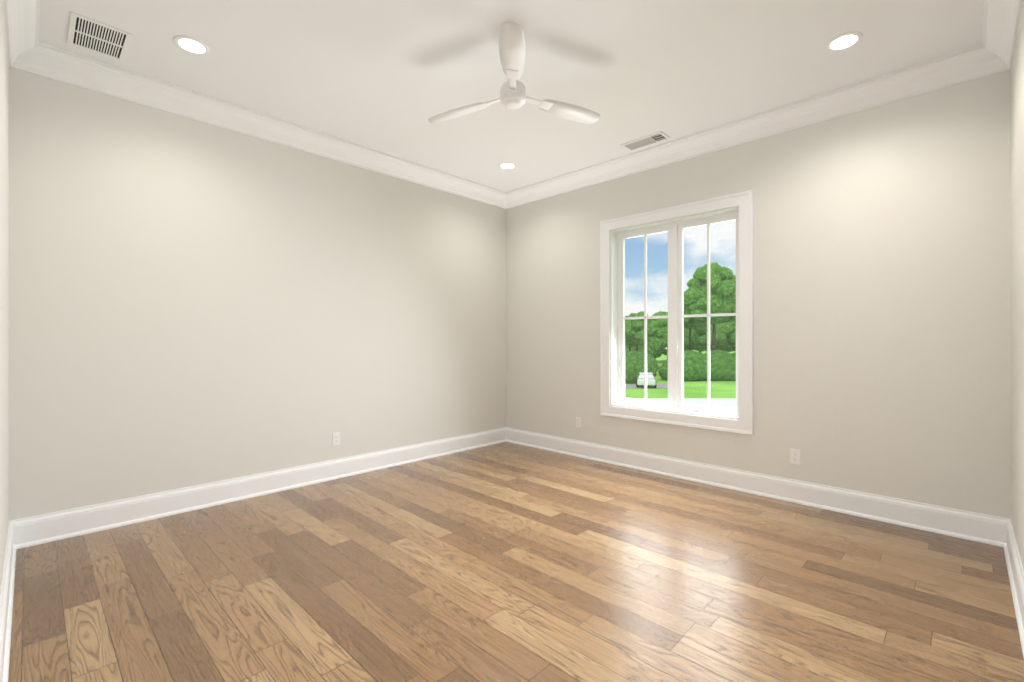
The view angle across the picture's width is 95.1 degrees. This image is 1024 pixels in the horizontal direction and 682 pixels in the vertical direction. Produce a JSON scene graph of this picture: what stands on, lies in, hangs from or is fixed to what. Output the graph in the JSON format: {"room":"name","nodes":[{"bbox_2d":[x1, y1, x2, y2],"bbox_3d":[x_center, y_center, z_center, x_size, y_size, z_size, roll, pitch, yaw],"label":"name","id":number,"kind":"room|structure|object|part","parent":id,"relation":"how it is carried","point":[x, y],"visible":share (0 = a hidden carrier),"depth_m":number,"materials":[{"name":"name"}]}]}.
{"room":"empty bedroom","nodes":[
{"label":"empty bedroom","id":0,"kind":"room"},
{"bbox_2d":[0,0,8,594],"bbox_3d":[-1.520,-0.271,1.251,4.312,3.050,0.150,0,0,44],"label":"wall","id":1,"kind":"structure","parent":0,"point":[4,292],"depth_m":2.31,"materials":[{"name":"paint"}]},
{"bbox_2d":[0,519,19,681],"bbox_3d":[-1.457,1.167,1.316,4.312,0.172,0.031,0,0,44],"label":"baseboard","id":2,"kind":"structure","parent":1,"relation":"attached to","point":[13,536],"depth_m":2.11,"materials":[{"name":"paint"}]},
{"bbox_2d":[4,0,43,76],"bbox_3d":[-1.425,-1.719,1.349,4.312,0.155,0.124,0,0,44],"label":"crown molding","id":3,"kind":"structure","parent":1,"relation":"attached to","point":[30,52],"depth_m":2.65,"materials":[{"name":"paint"}]},
{"bbox_2d":[9,67,505,520],"bbox_3d":[-1.599,-0.271,4.374,0.150,3.050,4.525,0,0,44],"label":"wall","id":4,"kind":"structure","parent":0,"point":[192,302],"depth_m":3.58,"materials":[{"name":"paint"}]},
{"bbox_2d":[20,427,507,548],"bbox_3d":[-1.532,1.167,4.314,0.031,0.172,4.110,0,0,44],"label":"baseboard","id":5,"kind":"structure","parent":4,"relation":"attached to","point":[70,523],"depth_m":3.60,"materials":[{"name":"paint"}]},
{"bbox_2d":[44,43,507,207],"bbox_3d":[-1.498,-1.719,4.281,0.124,0.155,3.930,0,0,44],"label":"crown molding","id":6,"kind":"structure","parent":4,"relation":"attached to","point":[60,64],"depth_m":3.63,"materials":[{"name":"paint"}]},
{"bbox_2d":[333,432,339,445],"bbox_3d":[-1.599,0.897,4.261,0.008,0.115,0.070,0,0,44],"label":"electrical outlet","id":7,"kind":"object","parent":4,"relation":"attached to","point":[336,438],"visible":1,"depth_m":4.26,"materials":[{"name":"white plastic"}]},
{"bbox_2d":[39,0,983,191],"bbox_3d":[0.003,-1.836,2.821,4.612,0.080,4.525,0,0,44],"label":"ceiling","id":8,"kind":"structure","parent":0,"point":[390,77],"depth_m":3.00,"materials":[{"name":"paint"}]},
{"bbox_2d":[67,12,132,61],"bbox_3d":[-2.453,-1.792,2.782,0.385,0.008,0.265,0,0,44],"label":"ceiling vent","id":9,"kind":"object","parent":8,"relation":"in","point":[92,35],"visible":1,"depth_m":2.77,"materials":[{"name":"white metal"}]},
{"bbox_2d":[173,35,209,54],"bbox_3d":[-1.948,-1.793,2.850,0.188,0.007,0.188,0,0,44],"label":"recessed light","id":10,"kind":"object","parent":8,"relation":"in","point":[192,45],"visible":1,"depth_m":2.84,"materials":[{"name":"white plastic"}]},
{"bbox_2d":[498,162,515,168],"bbox_3d":[-0.048,-1.793,4.810,0.188,0.007,0.188,0,0,44],"label":"recessed light","id":11,"kind":"object","parent":8,"relation":"in","point":[507,165],"visible":1,"depth_m":4.79,"materials":[{"name":"white plastic"}]},
{"bbox_2d":[428,20,599,123],"bbox_3d":[-0.008,-1.610,2.959,1.119,0.373,1.134,0,0,44],"label":"fan","id":12,"kind":"object","parent":8,"relation":"hanging from","point":[512,51],"visible":1,"depth_m":2.80,"materials":[{"name":"white plastic"}]},
{"bbox_2d":[620,131,669,150],"bbox_3d":[1.199,-1.792,4.220,0.400,0.015,0.180,0,0,44],"label":"ceiling vent","id":13,"kind":"object","parent":8,"relation":"in","point":[657,137],"visible":1,"depth_m":4.21,"materials":[{"name":"white metal"}]},
{"bbox_2d":[825,31,862,51],"bbox_3d":[1.995,-1.793,2.814,0.188,0.007,0.188,0,0,44],"label":"recessed light","id":14,"kind":"object","parent":8,"relation":"in","point":[843,41],"visible":1,"depth_m":2.81,"materials":[{"name":"white plastic"}]},
{"bbox_2d":[8,442,1023,681],"bbox_3d":[0.003,1.284,2.821,4.612,0.060,4.525,0,0,44],"label":"floor","id":15,"kind":"structure","parent":0,"point":[506,562],"depth_m":2.36,"materials":[{"name":"brown wood"}]},
{"bbox_2d":[506,70,1010,518],"bbox_3d":[1.526,-0.271,4.391,4.312,3.050,0.150,0,0,44],"label":"wall","id":16,"kind":"structure","parent":0,"point":[881,300],"depth_m":3.40,"materials":[{"name":"paint"}]},
{"bbox_2d":[576,417,580,427],"bbox_3d":[0.720,0.889,5.063,0.070,0.115,0.008,0,0,44],"label":"electrical outlet","id":17,"kind":"object","parent":16,"relation":"attached to","point":[578,422],"visible":1,"depth_m":5.06,"materials":[{"name":"white plastic"}]},
{"bbox_2d":[600,190,752,434],"bbox_3d":[1.504,-0.229,4.401,1.465,2.005,0.186,0,0,44],"label":"window","id":18,"kind":"structure","parent":16,"relation":"in","point":[743,201],"depth_m":4.40,"materials":[{"name":"paint"}]},
{"bbox_2d":[611,207,738,419],"bbox_3d":[1.500,-0.229,4.398,1.247,1.787,0.127,0,0,44],"label":"liner","id":19,"kind":"object","parent":18,"relation":"attached to","point":[614,317],"depth_m":4.76,"materials":[{"name":"paint"}]},
{"bbox_3d":[1.531,0.426,4.430,1.189,0.450,0.039,0,0,44],"label":"window crank hardware","id":20,"kind":"part","parent":19,"relation":"part of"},
{"bbox_3d":[1.556,-0.229,4.455,1.195,1.735,0.036,0,0,44],"label":"window sash","id":21,"kind":"part","parent":18,"relation":"part of","materials":[{"name":"white wood"}]},
{"bbox_3d":[1.556,-0.229,4.455,1.115,1.655,0.003,0,0,44],"label":"glass","id":22,"kind":"part","parent":18,"relation":"part of","materials":[{"name":"clear glass"}]},
{"bbox_2d":[504,46,1010,208],"bbox_3d":[1.431,-1.719,4.293,4.312,0.155,0.124,0,0,44],"label":"crown molding","id":23,"kind":"structure","parent":16,"relation":"attached to","point":[958,67],"depth_m":3.64,"materials":[{"name":"paint"}]},
{"bbox_2d":[508,428,1007,546],"bbox_3d":[1.463,1.167,4.326,4.312,0.172,0.031,0,0,44],"label":"baseboard","id":24,"kind":"structure","parent":16,"relation":"attached to","point":[982,528],"depth_m":3.62,"materials":[{"name":"paint"}]},
{"bbox_2d":[790,449,800,464],"bbox_3d":[2.197,0.902,3.630,0.070,0.115,0.008,0,0,44],"label":"electrical outlet","id":25,"kind":"object","parent":16,"relation":"attached to","point":[795,456],"visible":1,"depth_m":3.63,"materials":[{"name":"white plastic"}]},
{"bbox_2d":[1011,0,1023,570],"bbox_3d":[1.604,-0.271,1.267,0.150,3.050,4.525,0,0,44],"label":"wall","id":26,"kind":"structure","parent":0,"point":[1017,293],"depth_m":2.46,"materials":[{"name":"paint"}]},
{"bbox_2d":[976,0,1021,71],"bbox_3d":[1.508,-1.719,1.365,0.124,0.155,3.930,0,0,44],"label":"crown molding","id":27,"kind":"structure","parent":26,"relation":"attached to","point":[1001,17],"depth_m":2.63,"materials":[{"name":"paint"}]},
{"bbox_2d":[1000,517,1023,657],"bbox_3d":[1.542,1.167,1.332,0.031,0.172,4.110,0,0,44],"label":"baseboard","id":28,"kind":"structure","parent":26,"relation":"attached to","point":[1007,537],"depth_m":2.37,"materials":[{"name":"paint"}]},
{"label":"outside","id":29,"kind":"structure","parent":0,"visible":0},
{"bbox_2d":[625,384,667,387],"bbox_3d":[10.966,4.723,48.716,10.915,0.001,12.126,0,0,44],"label":"road","id":30,"kind":"structure","parent":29,"point":[648,386],"depth_m":48.06,"materials":[{"name":"grey asphalt"}]},
{"bbox_2d":[636,372,655,387],"bbox_3d":[13.829,4.013,48.300,1.940,1.420,4.400,0,0,15],"label":"car","id":31,"kind":"object","parent":30,"relation":"on","point":[649,378],"depth_m":46.53,"materials":[{"name":"white paint"}]},
{"bbox_2d":[625,349,735,397],"bbox_3d":[0.000,4.753,80.000,400.000,0.001,400.000,0,0,44],"label":"lawn","id":32,"kind":"structure","parent":29,"point":[700,387],"depth_m":45.40,"materials":[{"name":"green plant"}]},
{"bbox_2d":[625,346,634,351],"bbox_3d":[18.029,1.472,84.189,7.508,6.562,7.045,0,0,44],"label":"tree","id":33,"kind":"object","parent":32,"relation":"on","point":[627,348],"depth_m":82.34,"materials":[{"name":"green plant"}]},
{"bbox_2d":[625,337,640,350],"bbox_3d":[17.663,0.533,70.202,4.861,8.441,5.299,0,0,44],"label":"tree","id":34,"kind":"object","parent":32,"relation":"on","point":[628,344],"depth_m":68.72,"materials":[{"name":"green plant"}]},
{"bbox_2d":[625,311,651,350],"bbox_3d":[18.087,0.261,67.871,5.393,8.984,5.140,0,0,44],"label":"tree","id":35,"kind":"object","parent":32,"relation":"on","point":[636,336],"depth_m":66.31,"materials":[{"name":"green plant"}]},
{"bbox_2d":[634,346,660,357],"bbox_3d":[24.072,1.851,85.991,7.428,5.805,7.184,0,0,44],"label":"tree","id":36,"kind":"object","parent":32,"relation":"on","point":[640,349],"depth_m":83.05,"materials":[{"name":"green plant"}]},
{"bbox_2d":[639,327,667,375],"bbox_3d":[18.972,1.514,61.974,4.112,6.478,3.941,0,0,44],"label":"tree","id":37,"kind":"object","parent":32,"relation":"on","point":[652,340],"depth_m":61.03,"materials":[{"name":"green plant"}]},
{"bbox_2d":[656,318,667,359],"bbox_3d":[26.259,0.548,78.118,4.838,8.410,4.232,0,0,44],"label":"tree","id":38,"kind":"object","parent":32,"relation":"on","point":[664,326],"depth_m":77.14,"materials":[{"name":"green plant"}]},
{"bbox_2d":[625,350,735,383],"bbox_3d":[20.880,3.150,56.374,28.544,4.357,8.153,0,0,-11],"label":"hedge","id":39,"kind":"object","parent":32,"relation":"on","point":[720,369],"depth_m":54.08,"materials":[{"name":"green plant"}]},
{"bbox_2d":[684,308,705,349],"bbox_3d":[27.483,-1.071,71.811,5.286,11.650,5.316,0,0,44],"label":"tree","id":40,"kind":"object","parent":32,"relation":"on","point":[689,323],"depth_m":70.28,"materials":[{"name":"green plant"}]},
{"bbox_2d":[684,321,726,351],"bbox_3d":[33.258,-0.528,81.976,8.807,10.564,7.867,0,0,44],"label":"tree","id":41,"kind":"object","parent":32,"relation":"on","point":[718,334],"depth_m":79.54,"materials":[{"name":"green plant"}]},
{"bbox_2d":[684,263,735,350],"bbox_3d":[27.611,-2.979,63.959,8.359,15.466,8.124,0,0,44],"label":"tree","id":42,"kind":"object","parent":32,"relation":"on","point":[730,297],"depth_m":61.96,"materials":[{"name":"green plant"}]},
{"bbox_2d":[710,320,735,351],"bbox_3d":[38.919,-0.155,83.994,8.190,9.818,8.167,0,0,44],"label":"tree","id":43,"kind":"object","parent":32,"relation":"on","point":[732,331],"depth_m":81.34,"materials":[{"name":"green plant"}]},
{"bbox_2d":[724,316,735,321],"bbox_3d":[34.578,-1.820,70.378,6.048,13.148,5.907,0,0,44],"label":"tree","id":44,"kind":"object","parent":32,"relation":"on","point":[732,318],"depth_m":70.71,"materials":[{"name":"green plant"}]},
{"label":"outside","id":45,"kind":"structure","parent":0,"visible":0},
{"bbox_2d":[650,311,667,347],"bbox_3d":[31.758,-2.300,99.263,10.691,8.146,11.327,0,0,44],"label":"tree","id":46,"kind":"object","parent":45,"point":[655,321],"depth_m":97.14,"materials":[{"name":"green plant"}]}
]}

